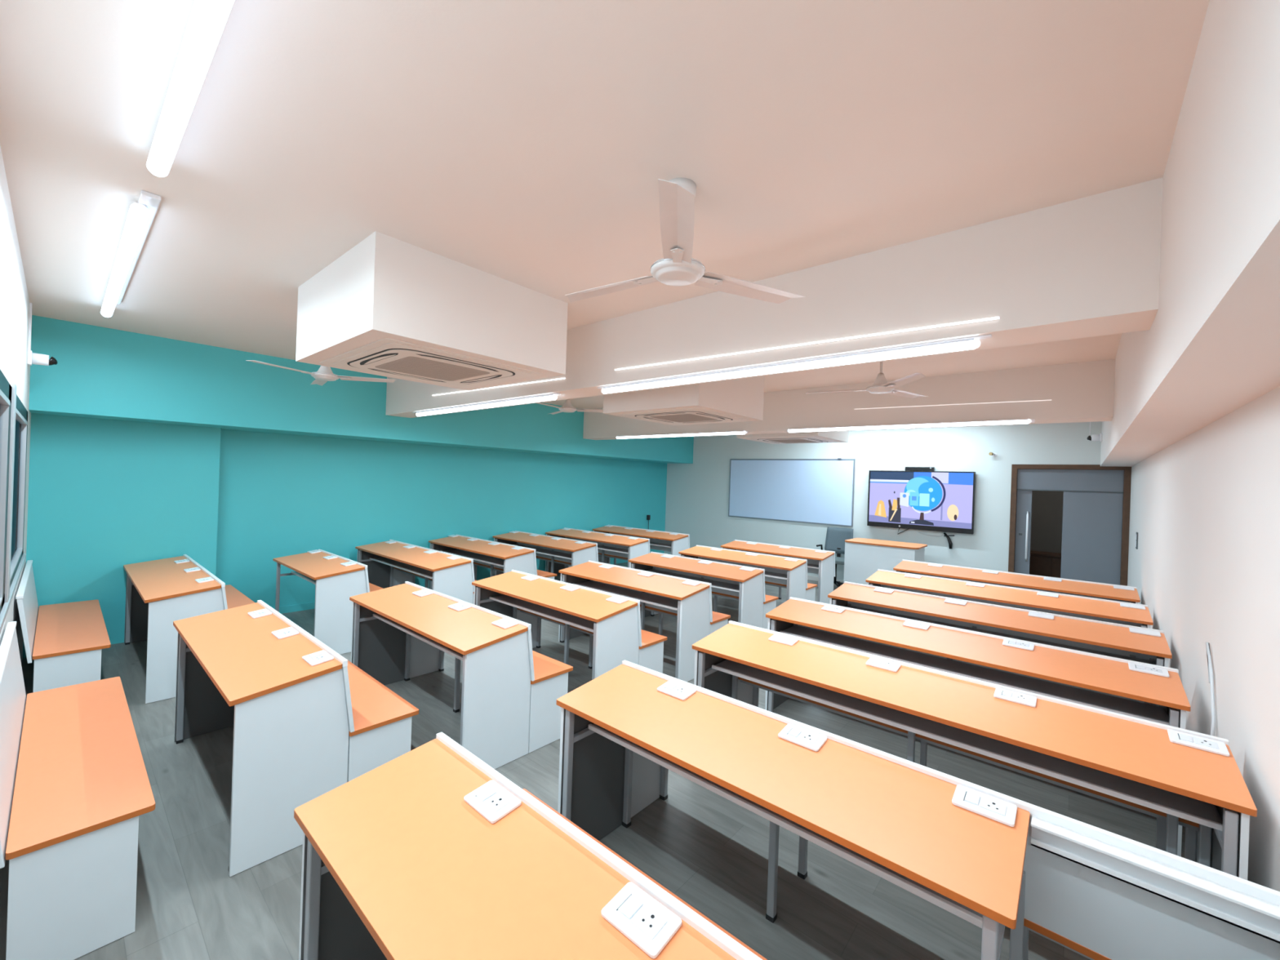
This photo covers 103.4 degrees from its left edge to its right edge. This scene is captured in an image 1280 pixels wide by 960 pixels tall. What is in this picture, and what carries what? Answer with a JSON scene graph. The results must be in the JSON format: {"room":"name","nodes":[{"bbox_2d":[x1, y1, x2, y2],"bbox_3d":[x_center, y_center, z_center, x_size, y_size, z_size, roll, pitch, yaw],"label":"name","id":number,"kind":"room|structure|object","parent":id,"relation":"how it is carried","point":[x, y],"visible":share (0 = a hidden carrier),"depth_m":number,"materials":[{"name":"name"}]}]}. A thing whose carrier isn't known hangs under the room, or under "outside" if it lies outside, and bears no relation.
{"room":"classroom","nodes":[
{"label":"classroom","id":0,"kind":"room"},
{"bbox_2d":[0,145,31,664],"bbox_3d":[-2.583,0.193,2.000,7.790,2.846,0.030,2,0,41],"label":"wall","id":1,"kind":"structure","parent":0,"point":[14,295],"depth_m":2.57,"materials":[{"name":"white paint"}]},
{"bbox_2d":[0,369,12,613],"bbox_3d":[-2.429,0.098,1.875,1.920,1.075,0.036,2,0,41],"label":"window","id":2,"kind":"structure","parent":1,"relation":"in","point":[6,388],"depth_m":2.37,"materials":[{"name":"clear glass"}]},
{"bbox_2d":[4,382,17,602],"bbox_3d":[-3.204,0.067,2.553,0.140,1.105,0.044,2,0,41],"label":"trim","id":3,"kind":"structure","parent":1,"relation":"attached to","point":[13,385],"depth_m":2.52,"materials":[{"name":"metal"}]},
{"bbox_2d":[0,553,26,633],"bbox_3d":[-3.196,0.627,2.539,3.980,0.035,0.038,2,0,41],"label":"trim","id":4,"kind":"structure","parent":1,"relation":"attached to","point":[5,609],"depth_m":2.75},
{"bbox_2d":[9,394,27,587],"bbox_3d":[-3.960,0.045,3.208,1.860,1.075,0.036,2,0,41],"label":"window","id":5,"kind":"structure","parent":1,"relation":"in","point":[21,413],"depth_m":3.67,"materials":[{"name":"clear glass"}]},
{"bbox_2d":[27,302,57,365],"bbox_3d":[-4.405,-1.064,3.735,0.090,0.451,0.142,2,0,41],"label":"security camera","id":6,"kind":"object","parent":1,"relation":"attached to","point":[33,357],"visible":1,"depth_m":3.69,"materials":[{"name":"white plastic"}]},
{"bbox_2d":[10,419,666,608],"bbox_3d":[-2.461,0.195,7.961,0.150,2.846,9.326,2,0,41],"label":"wall","id":7,"kind":"structure","parent":0,"point":[280,495],"depth_m":6.75,"materials":[{"name":"teal paint"}]},
{"bbox_2d":[22,413,220,657],"bbox_3d":[-4.899,0.112,4.874,0.220,2.846,1.266,2,0,41],"label":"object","id":8,"kind":"structure","parent":7,"relation":"attached to","point":[105,495],"depth_m":4.71,"materials":[{"name":"teal paint"}]},
{"bbox_2d":[28,315,693,463],"bbox_3d":[-2.104,-0.841,7.682,0.700,0.751,9.126,2,0,41],"label":"beam","id":9,"kind":"structure","parent":7,"relation":"attached to","point":[100,372],"depth_m":5.08,"materials":[{"name":"teal paint"}]},
{"bbox_2d":[273,559,627,613],"bbox_3d":[-2.032,1.593,8.386,0.012,0.080,7.860,2,0,41],"label":"baseboard","id":10,"kind":"structure","parent":7,"relation":"attached to","point":[303,606],"depth_m":6.05,"materials":[{"name":"teal paint"}]},
{"bbox_2d":[0,562,1185,959],"bbox_3d":[1.305,1.798,6.142,8.400,0.100,12.060,2,0,41],"label":"floor","id":11,"kind":"structure","parent":0,"point":[709,851],"depth_m":2.26,"materials":[{"name":"grey wood"}]},
{"bbox_2d":[15,560,111,692],"bbox_3d":[-4.417,1.130,3.876,1.718,0.846,0.420,2,0,41],"label":"bench","id":12,"kind":"object","parent":11,"relation":"on","point":[65,642],"visible":0.86,"depth_m":3.45,"materials":[{"name":"orange laminate"}]},
{"bbox_2d":[0,621,155,959],"bbox_3d":[-2.555,1.194,2.255,1.688,0.846,0.420,2,0,41],"label":"bench","id":13,"kind":"object","parent":11,"relation":"on","point":[75,787],"visible":1,"depth_m":1.82,"materials":[{"name":"orange laminate"}]},
{"bbox_2d":[123,554,255,703],"bbox_3d":[-3.911,1.168,4.448,1.819,0.803,0.800,2,0,41],"label":"desk","id":14,"kind":"object","parent":11,"relation":"on","point":[160,593],"visible":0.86,"depth_m":3.83,"materials":[{"name":"orange laminate"}]},
{"bbox_2d":[173,600,418,876],"bbox_3d":[-2.020,1.234,2.886,1.574,0.803,0.800,2,0,41],"label":"desk","id":15,"kind":"object","parent":11,"relation":"on","point":[308,722],"visible":0.98,"depth_m":2.38,"materials":[{"name":"orange laminate"}]},
{"bbox_2d":[279,630,292,635],"bbox_3d":[-1.953,0.844,2.792,0.060,0.002,0.048,2,7,41],"label":"outlet","id":16,"kind":"object","parent":15,"relation":"attached to","point":[284,633],"depth_m":2.79,"materials":[{"name":"white plastic"}]},
{"bbox_2d":[309,652,321,657],"bbox_3d":[-1.585,0.856,2.471,0.034,0.004,0.044,2,7,41],"label":"switch","id":17,"kind":"object","parent":15,"relation":"attached to","point":[317,654],"depth_m":2.47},
{"bbox_2d":[311,654,326,661],"bbox_3d":[-1.546,0.858,2.437,0.060,0.002,0.048,2,7,41],"label":"outlet","id":18,"kind":"object","parent":15,"relation":"attached to","point":[317,657],"depth_m":2.44,"materials":[{"name":"white plastic"}]},
{"bbox_2d":[272,549,382,654],"bbox_3d":[-3.139,1.195,5.220,1.347,0.803,0.800,2,0,41],"label":"desk","id":19,"kind":"object","parent":11,"relation":"on","point":[335,578],"visible":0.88,"depth_m":4.70,"materials":[{"name":"orange laminate"}]},
{"bbox_2d":[293,571,315,582],"bbox_3d":[-3.195,1.012,5.139,1.230,0.012,0.255,2,0,41],"label":"shelf","id":20,"kind":"object","parent":19,"relation":"attached to","point":[306,578],"depth_m":5.18,"materials":[{"name":"grey laminate"}]},
{"bbox_2d":[355,539,476,604],"bbox_3d":[-2.574,1.214,6.005,2.024,0.803,0.800,2,0,41],"label":"desk","id":21,"kind":"object","parent":11,"relation":"on","point":[392,562],"visible":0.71,"depth_m":5.74,"materials":[{"name":"orange laminate"}]},
{"bbox_2d":[372,556,433,577],"bbox_3d":[-2.635,1.031,5.928,1.920,0.012,0.255,2,0,41],"label":"shelf","id":22,"kind":"object","parent":21,"relation":"attached to","point":[405,566],"depth_m":5.95,"materials":[{"name":"grey laminate"}]},
{"bbox_2d":[349,581,573,768],"bbox_3d":[-1.330,1.257,3.595,1.666,0.803,0.800,2,0,41],"label":"desk","id":23,"kind":"object","parent":11,"relation":"on","point":[510,711],"visible":0.93,"depth_m":3.17,"materials":[{"name":"orange laminate"}]},
{"bbox_2d":[376,613,462,656],"bbox_3d":[-1.391,1.075,3.517,1.562,0.012,0.255,2,0,41],"label":"shelf","id":24,"kind":"object","parent":23,"relation":"attached to","point":[425,639],"depth_m":3.43,"materials":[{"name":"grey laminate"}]},
{"bbox_2d":[428,534,556,589],"bbox_3d":[-2.061,1.231,6.864,1.937,0.803,0.800,2,0,41],"label":"desk","id":25,"kind":"object","parent":11,"relation":"on","point":[504,557],"visible":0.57,"depth_m":6.58,"materials":[{"name":"orange laminate"}]},
{"bbox_2d":[443,549,503,564],"bbox_3d":[-2.102,1.049,6.769,1.780,0.012,0.255,2,0,41],"label":"shelf","id":26,"kind":"object","parent":25,"relation":"attached to","point":[477,557],"depth_m":6.86,"materials":[{"name":"grey laminate"}]},
{"bbox_2d":[293,732,767,959],"bbox_3d":[-0.138,1.299,1.217,1.576,0.803,0.800,2,0,41],"label":"desk","id":27,"kind":"object","parent":11,"relation":"on","point":[431,852],"visible":1,"depth_m":1.21,"materials":[{"name":"orange laminate"}]},
{"bbox_2d":[476,786,496,800],"bbox_3d":[-0.438,0.896,1.442,0.034,0.004,0.044,2,7,41],"label":"switch","id":28,"kind":"object","parent":27,"relation":"attached to","point":[489,792],"depth_m":1.44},
{"bbox_2d":[483,792,510,812],"bbox_3d":[-0.399,0.898,1.409,0.060,0.002,0.048,2,7,41],"label":"outlet","id":29,"kind":"object","parent":27,"relation":"attached to","point":[492,802],"depth_m":1.41,"materials":[{"name":"white plastic"}]},
{"bbox_2d":[617,894,643,919],"bbox_3d":[-0.020,0.910,1.078,0.034,0.004,0.044,2,7,41],"label":"switch","id":30,"kind":"object","parent":27,"relation":"attached to","point":[632,904],"depth_m":1.08,"materials":[{"name":"plastic"}]},
{"bbox_2d":[631,904,666,939],"bbox_3d":[0.018,0.912,1.045,0.060,0.002,0.048,2,7,41],"label":"outlet","id":31,"kind":"object","parent":27,"relation":"attached to","point":[648,922],"depth_m":1.04,"materials":[{"name":"white plastic"}]},
{"bbox_2d":[492,530,598,576],"bbox_3d":[-1.360,1.255,7.639,1.937,0.803,0.800,2,0,41],"label":"desk","id":32,"kind":"object","parent":11,"relation":"on","point":[567,552],"visible":0.55,"depth_m":7.44,"materials":[{"name":"orange laminate"}]},
{"bbox_2d":[512,544,571,557],"bbox_3d":[-1.413,1.072,7.555,1.810,0.012,0.255,2,0,41],"label":"shelf","id":33,"kind":"object","parent":32,"relation":"attached to","point":[540,549],"depth_m":7.54,"materials":[{"name":"grey laminate"}]},
{"bbox_2d":[471,569,666,679],"bbox_3d":[-0.647,1.280,4.288,1.613,0.803,0.800,2,0,41],"label":"desk","id":34,"kind":"object","parent":11,"relation":"on","point":[612,622],"visible":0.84,"depth_m":3.96,"materials":[{"name":"orange laminate"}]},
{"bbox_2d":[492,595,595,629],"bbox_3d":[-0.708,1.098,4.210,1.509,0.012,0.255,2,0,41],"label":"shelf","id":35,"kind":"object","parent":34,"relation":"attached to","point":[584,624],"depth_m":4.17,"materials":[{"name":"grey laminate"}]},
{"bbox_2d":[545,527,649,573],"bbox_3d":[-0.641,1.279,8.392,1.989,0.803,0.800,2,0,41],"label":"desk","id":36,"kind":"object","parent":11,"relation":"on","point":[626,548],"visible":0.46,"depth_m":8.19,"materials":[{"name":"orange laminate"}]},
{"bbox_2d":[597,545,628,552],"bbox_3d":[-0.702,1.097,8.315,1.885,0.012,0.255,2,0,41],"label":"shelf","id":37,"kind":"object","parent":36,"relation":"attached to","point":[618,548],"depth_m":8.10,"materials":[{"name":"grey metal"}]},
{"bbox_2d":[592,524,689,564],"bbox_3d":[-0.030,1.300,9.133,1.939,0.803,0.481,2,0,41],"label":"desk","id":38,"kind":"object","parent":11,"relation":"on","point":[674,543],"visible":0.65,"depth_m":8.96,"materials":[{"name":"orange laminate"}]},
{"bbox_2d":[649,541,671,546],"bbox_3d":[0.014,1.121,9.176,1.835,0.012,0.255,2,0,41],"label":"shelf","id":39,"kind":"object","parent":38,"relation":"attached to","point":[664,544],"depth_m":8.91,"materials":[{"name":"grey metal"}]},
{"bbox_2d":[558,560,730,681],"bbox_3d":[0.003,1.302,5.008,1.583,0.803,0.800,2,0,41],"label":"desk","id":40,"kind":"object","parent":11,"relation":"on","point":[689,601],"visible":0.66,"depth_m":4.62,"materials":[{"name":"orange laminate"}]},
{"bbox_2d":[576,580,678,608],"bbox_3d":[-0.058,1.120,4.931,1.479,0.012,0.255,2,0,41],"label":"shelf","id":41,"kind":"object","parent":40,"relation":"attached to","point":[646,597],"depth_m":4.94,"materials":[{"name":"grey metal"}]},
{"bbox_2d":[628,551,778,629],"bbox_3d":[0.696,1.326,5.850,1.564,0.803,0.800,2,0,41],"label":"desk","id":42,"kind":"object","parent":11,"relation":"on","point":[743,584],"visible":0.65,"depth_m":5.52,"materials":[{"name":"orange laminate"}]},
{"bbox_2d":[646,568,739,590],"bbox_3d":[0.635,1.143,5.773,1.460,0.012,0.255,2,0,41],"label":"shelf","id":43,"kind":"object","parent":42,"relation":"attached to","point":[718,583],"depth_m":5.80,"materials":[{"name":"grey metal"}]},
{"bbox_2d":[678,545,817,600],"bbox_3d":[1.383,1.349,6.657,1.624,0.803,0.800,2,0,41],"label":"desk","id":44,"kind":"object","parent":11,"relation":"on","point":[790,574],"visible":0.55,"depth_m":6.34,"materials":[{"name":"orange laminate"}]},
{"bbox_2d":[764,571,786,577],"bbox_3d":[1.323,1.167,6.579,1.520,0.012,0.255,2,0,41],"label":"shelf","id":45,"kind":"object","parent":44,"relation":"attached to","point":[770,574],"depth_m":6.28,"materials":[{"name":"grey metal"}]},
{"bbox_2d":[720,539,835,604],"bbox_3d":[1.970,1.369,7.392,1.584,0.803,0.481,2,0,41],"label":"desk","id":46,"kind":"object","parent":11,"relation":"on","point":[822,562],"visible":0.59,"depth_m":7.08,"materials":[{"name":"orange laminate"}]},
{"bbox_2d":[816,527,853,586],"bbox_3d":[3.273,1.315,8.443,0.596,1.000,0.588,2,0,35],"label":"office chair","id":47,"kind":"object","parent":11,"relation":"on","point":[836,537],"visible":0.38,"depth_m":8.62,"materials":[{"name":"grey"}]},
{"bbox_2d":[843,537,927,584],"bbox_3d":[3.695,1.387,7.641,1.025,0.886,0.670,2,0,41],"label":"desk","id":48,"kind":"object","parent":11,"relation":"on","point":[864,557],"visible":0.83,"depth_m":7.50,"materials":[{"name":"orange laminate"}]},
{"bbox_2d":[556,660,1279,959],"bbox_3d":[0.694,1.327,1.791,2.149,0.803,0.800,2,0,41],"label":"desk","id":49,"kind":"object","parent":11,"relation":"on","point":[993,860],"visible":0.97,"depth_m":1.47,"materials":[{"name":"orange laminate"}]},
{"bbox_2d":[665,683,676,689],"bbox_3d":[0.138,0.915,2.238,0.034,0.004,0.044,2,7,41],"label":"switch","id":50,"kind":"object","parent":49,"relation":"attached to","point":[670,686],"depth_m":2.23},
{"bbox_2d":[671,686,688,694],"bbox_3d":[0.176,0.917,2.205,0.060,0.002,0.048,2,7,41],"label":"outlet","id":51,"kind":"object","parent":49,"relation":"attached to","point":[675,690],"depth_m":2.20,"materials":[{"name":"white plastic"}]},
{"bbox_2d":[592,723,982,917],"bbox_3d":[0.430,1.137,1.890,1.507,0.012,0.255,2,0,41],"label":"shelf","id":52,"kind":"object","parent":49,"relation":"attached to","point":[917,889],"depth_m":1.62,"materials":[{"name":"grey metal"}]},
{"bbox_2d":[787,728,801,737],"bbox_3d":[0.570,0.930,1.862,0.034,0.004,0.044,2,7,41],"label":"switch","id":53,"kind":"object","parent":49,"relation":"attached to","point":[795,732],"depth_m":1.86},
{"bbox_2d":[797,731,818,743],"bbox_3d":[0.609,0.932,1.829,0.060,0.002,0.048,2,7,41],"label":"outlet","id":54,"kind":"object","parent":49,"relation":"attached to","point":[805,737],"depth_m":1.83,"materials":[{"name":"white plastic"}]},
{"bbox_2d":[964,791,980,804],"bbox_3d":[0.986,0.944,1.500,0.034,0.004,0.044,2,7,41],"label":"switch","id":55,"kind":"object","parent":49,"relation":"attached to","point":[973,798],"depth_m":1.50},
{"bbox_2d":[979,796,1006,815],"bbox_3d":[1.025,0.947,1.467,0.060,0.002,0.048,2,7,41],"label":"outlet","id":56,"kind":"object","parent":49,"relation":"attached to","point":[988,805],"depth_m":1.46,"materials":[{"name":"white plastic"}]},
{"bbox_2d":[692,620,1257,879],"bbox_3d":[1.365,1.350,2.582,2.154,0.803,0.800,2,0,41],"label":"desk","id":57,"kind":"object","parent":11,"relation":"on","point":[1193,780],"visible":0.84,"depth_m":2.16,"materials":[{"name":"orange laminate"}]},
{"bbox_2d":[780,636,793,642],"bbox_3d":[0.866,0.941,2.980,0.060,0.002,0.048,2,7,41],"label":"outlet","id":58,"kind":"object","parent":57,"relation":"attached to","point":[784,639],"depth_m":2.98,"materials":[{"name":"white plastic"}]},
{"bbox_2d":[880,661,894,667],"bbox_3d":[1.283,0.955,2.617,0.060,0.002,0.048,2,7,41],"label":"outlet","id":59,"kind":"object","parent":57,"relation":"attached to","point":[883,664],"depth_m":2.62,"materials":[{"name":"white plastic"}]},
{"bbox_2d":[715,659,1219,822],"bbox_3d":[1.304,1.167,2.505,2.050,0.012,0.255,2,0,41],"label":"shelf","id":60,"kind":"object","parent":57,"relation":"attached to","point":[1190,809],"depth_m":2.19,"materials":[{"name":"grey metal"}]},
{"bbox_2d":[1012,693,1030,702],"bbox_3d":[1.700,0.970,2.254,0.060,0.002,0.048,2,7,41],"label":"outlet","id":61,"kind":"object","parent":57,"relation":"attached to","point":[1020,697],"depth_m":2.25,"materials":[{"name":"white plastic"}]},
{"bbox_2d":[1178,733,1193,742],"bbox_3d":[2.079,0.982,1.925,0.034,0.004,0.044,2,7,41],"label":"switch","id":62,"kind":"object","parent":57,"relation":"attached to","point":[1184,737],"depth_m":1.92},
{"bbox_2d":[1193,737,1219,749],"bbox_3d":[2.117,0.984,1.891,0.060,0.002,0.048,2,7,41],"label":"outlet","id":63,"kind":"object","parent":57,"relation":"attached to","point":[1198,741],"depth_m":1.89,"materials":[{"name":"white plastic"}]},
{"bbox_2d":[764,596,1191,857],"bbox_3d":[1.991,1.371,3.348,2.154,0.803,0.800,2,0,41],"label":"desk","id":64,"kind":"object","parent":11,"relation":"on","point":[1140,690],"visible":0.77,"depth_m":3.00,"materials":[{"name":"orange laminate"}]},
{"bbox_2d":[782,625,1168,722],"bbox_3d":[1.930,1.188,3.270,2.050,0.012,0.255,2,0,41],"label":"shelf","id":65,"kind":"object","parent":64,"relation":"attached to","point":[1146,711],"depth_m":3.08,"materials":[{"name":"grey metal"}]},
{"bbox_2d":[1146,666,1162,672],"bbox_3d":[2.721,1.004,2.676,0.060,0.002,0.048,2,7,41],"label":"outlet","id":66,"kind":"object","parent":64,"relation":"attached to","point":[1153,669],"depth_m":2.67,"materials":[{"name":"white plastic"}]},
{"bbox_2d":[827,581,1172,666],"bbox_3d":[2.717,1.396,4.099,2.124,0.803,0.800,2,0,41],"label":"desk","id":67,"kind":"object","parent":11,"relation":"on","point":[1140,644],"visible":0.51,"depth_m":3.81,"materials":[{"name":"orange laminate"}]},
{"bbox_2d":[845,604,1153,664],"bbox_3d":[2.656,1.213,4.022,2.020,0.012,0.255,2,0,41],"label":"shelf","id":68,"kind":"object","parent":67,"relation":"attached to","point":[1122,655],"depth_m":3.95,"materials":[{"name":"grey metal"}]},
{"bbox_2d":[865,568,1153,628],"bbox_3d":[3.408,1.419,4.894,2.124,0.803,0.800,2,0,41],"label":"desk","id":69,"kind":"object","parent":11,"relation":"on","point":[1086,607],"visible":0.47,"depth_m":4.62,"materials":[{"name":"orange laminate"}]},
{"bbox_2d":[893,559,1140,604],"bbox_3d":[4.019,1.440,5.609,2.139,0.803,0.481,2,0,41],"label":"desk","id":70,"kind":"object","parent":11,"relation":"on","point":[1124,593],"visible":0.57,"depth_m":5.46,"materials":[{"name":"orange laminate"}]},
{"bbox_2d":[1029,550,1061,577],"bbox_3d":[6.590,1.529,8.090,0.940,0.700,0.440,2,0,41],"label":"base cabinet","id":71,"kind":"object","parent":11,"relation":"on","point":[1042,563],"visible":0.16,"depth_m":7.99,"materials":[{"name":"wood"}]},
{"bbox_2d":[0,0,1209,408],"bbox_3d":[0.534,-1.185,5.442,8.000,0.120,9.460,2,0,41],"label":"ceiling","id":72,"kind":"structure","parent":0,"point":[528,144],"depth_m":1.68,"materials":[{"name":"paint"}]},
{"bbox_2d":[100,190,161,317],"bbox_3d":[-3.004,-1.205,2.937,2.468,0.081,0.087,2,0,41],"label":"tube light","id":73,"kind":"object","parent":72,"relation":"attached to","point":[141,215],"visible":1,"depth_m":2.53,"materials":[{"name":"plastic"}]},
{"bbox_2d":[146,0,234,177],"bbox_3d":[-0.884,-1.132,1.087,2.437,0.081,0.060,2,0,41],"label":"tube light","id":74,"kind":"object","parent":72,"relation":"attached to","point":[207,20],"visible":1,"depth_m":1.39,"materials":[{"name":"plastic"}]},
{"bbox_2d":[245,360,395,386],"bbox_3d":[-2.836,-1.057,4.394,1.014,0.367,1.035,2,0,41],"label":"ceiling fan","id":75,"kind":"object","parent":72,"relation":"hanging from","point":[324,374],"visible":0.72,"depth_m":4.37,"materials":[{"name":"metal"}]},
{"bbox_2d":[295,231,568,391],"bbox_3d":[-1.322,-0.946,3.250,1.189,0.484,1.199,2,0,41],"label":"air conditioner","id":76,"kind":"object","parent":72,"relation":"hanging from","point":[388,306],"visible":1,"depth_m":2.82,"materials":[{"name":"white paint"}]},
{"bbox_2d":[374,356,489,381],"bbox_3d":[-1.330,-0.706,3.250,0.530,0.003,0.530,2,0,41],"label":"grille","id":77,"kind":"object","parent":76,"relation":"attached to","point":[415,366],"depth_m":3.21,"materials":[{"name":"plastic"}]},
{"bbox_2d":[537,399,603,414],"bbox_3d":[-0.946,-0.993,5.941,1.043,0.367,1.004,2,0,41],"label":"ceiling fan","id":78,"kind":"object","parent":72,"relation":"hanging from","point":[567,406],"visible":0.8,"depth_m":5.95,"materials":[{"name":"metal"}]},
{"bbox_2d":[603,376,764,425],"bbox_3d":[0.469,-0.886,5.311,1.189,0.482,1.209,2,0,41],"label":"air conditioner","id":79,"kind":"object","parent":72,"relation":"hanging from","point":[737,400],"visible":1,"depth_m":4.96,"materials":[{"name":"white paint"}]},
{"bbox_2d":[649,413,717,422],"bbox_3d":[0.461,-0.647,5.311,0.530,0.003,0.530,2,0,41],"label":"grille","id":80,"kind":"object","parent":79,"relation":"attached to","point":[677,417],"depth_m":5.27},
{"bbox_2d":[564,177,805,303],"bbox_3d":[0.066,-0.961,2.051,0.971,0.359,1.051,2,0,41],"label":"ceiling fan","id":81,"kind":"object","parent":72,"relation":"hanging from","point":[677,267],"visible":1,"depth_m":1.90,"materials":[{"name":"metal"}]},
{"bbox_2d":[385,177,1163,417],"bbox_3d":[-0.495,-0.925,4.045,6.495,0.470,0.300,2,0,41],"label":"beam","id":82,"kind":"structure","parent":72,"relation":"attached to","point":[1089,266],"depth_m":2.32,"materials":[{"name":"white paint"}]},
{"bbox_2d":[413,392,560,416],"bbox_3d":[-1.589,-0.702,4.851,2.520,0.052,0.044,2,0,41],"label":"tube light","id":83,"kind":"object","parent":82,"relation":"attached to","point":[548,397],"visible":1,"depth_m":4.62,"materials":[{"name":"plastic"}]},
{"bbox_2d":[432,377,565,395],"bbox_3d":[-1.375,-0.837,4.604,2.124,0.054,0.008,2,0,41],"label":"light strip","id":84,"kind":"object","parent":82,"relation":"attached to","point":[559,378],"visible":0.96,"depth_m":4.43,"materials":[{"name":"plastic"}]},
{"bbox_2d":[597,333,991,393],"bbox_3d":[0.598,-0.626,2.947,2.400,0.052,0.044,2,0,41],"label":"tube light","id":85,"kind":"object","parent":82,"relation":"attached to","point":[974,342],"visible":1,"depth_m":2.64,"materials":[{"name":"plastic"}]},
{"bbox_2d":[614,316,999,370],"bbox_3d":[0.659,-0.725,2.832,2.223,0.052,0.008,2,0,41],"label":"light strip","id":86,"kind":"object","parent":82,"relation":"attached to","point":[995,317],"visible":1,"depth_m":2.56,"materials":[{"name":"plastic"}]},
{"bbox_2d":[736,431,848,444],"bbox_3d":[2.222,-0.814,7.327,1.189,0.507,1.135,2,0,41],"label":"air conditioner","id":87,"kind":"object","parent":72,"relation":"hanging from","point":[833,436],"visible":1,"depth_m":7.06,"materials":[{"name":"white paint"}]},
{"bbox_2d":[768,439,817,443],"bbox_3d":[2.213,-0.562,7.327,0.530,0.003,0.530,2,0,41],"label":"grille","id":88,"kind":"object","parent":87,"relation":"attached to","point":[783,441],"depth_m":7.28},
{"bbox_2d":[582,359,1115,439],"bbox_3d":[1.601,-0.847,6.457,6.495,0.484,0.300,2,0,41],"label":"beam","id":89,"kind":"structure","parent":72,"relation":"attached to","point":[1078,392],"depth_m":5.06,"materials":[{"name":"white paint"}]},
{"bbox_2d":[616,431,748,439],"bbox_3d":[0.492,-0.635,7.184,2.320,0.044,0.048,2,0,41],"label":"tube light","id":90,"kind":"object","parent":89,"relation":"attached to","point":[730,433],"visible":1,"depth_m":7.04,"materials":[{"name":"plastic"}]},
{"bbox_2d":[786,418,1035,432],"bbox_3d":[2.649,-0.561,5.307,2.360,0.044,0.048,2,0,41],"label":"tube light","id":91,"kind":"object","parent":89,"relation":"attached to","point":[1018,420],"visible":1,"depth_m":5.12,"materials":[{"name":"plastic"}]},
{"bbox_2d":[853,399,1051,409],"bbox_3d":[3.004,-0.745,5.030,1.697,0.038,0.008,2,0,41],"label":"light strip","id":92,"kind":"object","parent":89,"relation":"attached to","point":[1050,399],"visible":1,"depth_m":4.93,"materials":[{"name":"plastic"}]},
{"bbox_2d":[805,361,928,398],"bbox_3d":[1.907,-0.894,4.198,1.004,0.367,1.043,2,0,41],"label":"ceiling fan","id":93,"kind":"object","parent":72,"relation":"hanging from","point":[881,385],"visible":0.87,"depth_m":4.07,"materials":[{"name":"metal"}]},
{"bbox_2d":[664,421,1102,580],"bbox_3d":[3.452,0.397,8.942,7.790,2.846,0.120,2,0,41],"label":"wall","id":94,"kind":"structure","parent":0,"point":[697,493],"depth_m":8.22,"materials":[{"name":"white paint"}]},
{"bbox_2d":[663,552,844,585],"bbox_3d":[2.897,1.762,9.297,6.258,0.080,0.012,2,0,41],"label":"baseboard","id":95,"kind":"structure","parent":94,"relation":"attached to","point":[809,577],"depth_m":9.09,"materials":[{"name":"white paint"}]},
{"bbox_2d":[728,457,855,526],"bbox_3d":[2.733,0.181,9.459,2.452,1.178,0.054,2,0,41],"label":"whiteboard","id":96,"kind":"object","parent":94,"relation":"attached to","point":[807,491],"visible":1,"depth_m":9.36,"materials":[{"name":"plastic"}]},
{"bbox_2d":[866,470,975,534],"bbox_3d":[4.395,0.374,7.981,1.492,1.031,0.092,2,0,41],"label":"television","id":97,"kind":"object","parent":94,"relation":"attached to","point":[944,501],"visible":1,"depth_m":7.91,"materials":[{"name":"black metal"}]},
{"bbox_2d":[905,466,934,471],"bbox_3d":[4.411,-0.175,7.975,0.410,0.068,0.077,2,0,41],"label":"bar","id":98,"kind":"object","parent":97,"relation":"on","point":[907,468],"visible":1,"depth_m":7.94,"materials":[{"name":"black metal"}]},
{"bbox_2d":[918,532,954,548],"bbox_3d":[4.571,0.921,7.822,0.498,0.240,0.052,2,0,41],"label":"cable bundle","id":99,"kind":"object","parent":97,"relation":"hanging from","point":[950,544],"visible":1,"depth_m":7.69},
{"bbox_2d":[1008,464,1131,586],"bbox_3d":[5.794,0.847,6.883,1.232,2.109,0.135,2,0,41],"label":"door","id":100,"kind":"structure","parent":94,"relation":"in","point":[1095,525],"depth_m":6.75,"materials":[{"name":"grey wood"}]},
{"bbox_2d":[1030,490,1063,553],"bbox_3d":[6.571,0.505,7.951,2.900,2.846,2.480,2,0,41],"label":"wall","id":101,"kind":"structure","parent":0,"point":[1046,519],"depth_m":8.92,"materials":[{"name":"paint"}]},
{"bbox_2d":[1087,422,1102,441],"bbox_3d":[5.732,-0.713,6.370,0.142,0.464,0.090,2,0,41],"label":"security camera","id":102,"kind":"object","parent":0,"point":[1094,437],"visible":0.98,"depth_m":6.34,"materials":[{"name":"white plastic"}]},
{"bbox_2d":[1127,386,1279,891],"bbox_3d":[3.300,0.394,2.947,0.150,2.846,9.326,2,0,41],"label":"wall","id":103,"kind":"structure","parent":0,"point":[1205,507],"depth_m":2.16,"materials":[{"name":"white paint"}]},
{"bbox_2d":[1100,0,1279,466],"bbox_3d":[3.168,-0.655,3.093,0.295,0.759,9.126,2,0,41],"label":"beam","id":104,"kind":"structure","parent":103,"relation":"attached to","point":[1211,348],"depth_m":1.17,"materials":[{"name":"white paint"}]},
{"bbox_2d":[1205,642,1215,736],"bbox_3d":[2.624,0.976,2.330,0.022,0.403,0.251,2,0,41],"label":"power cable","id":105,"kind":"object","parent":103,"relation":"attached to","point":[1211,676],"visible":0.88,"depth_m":2.31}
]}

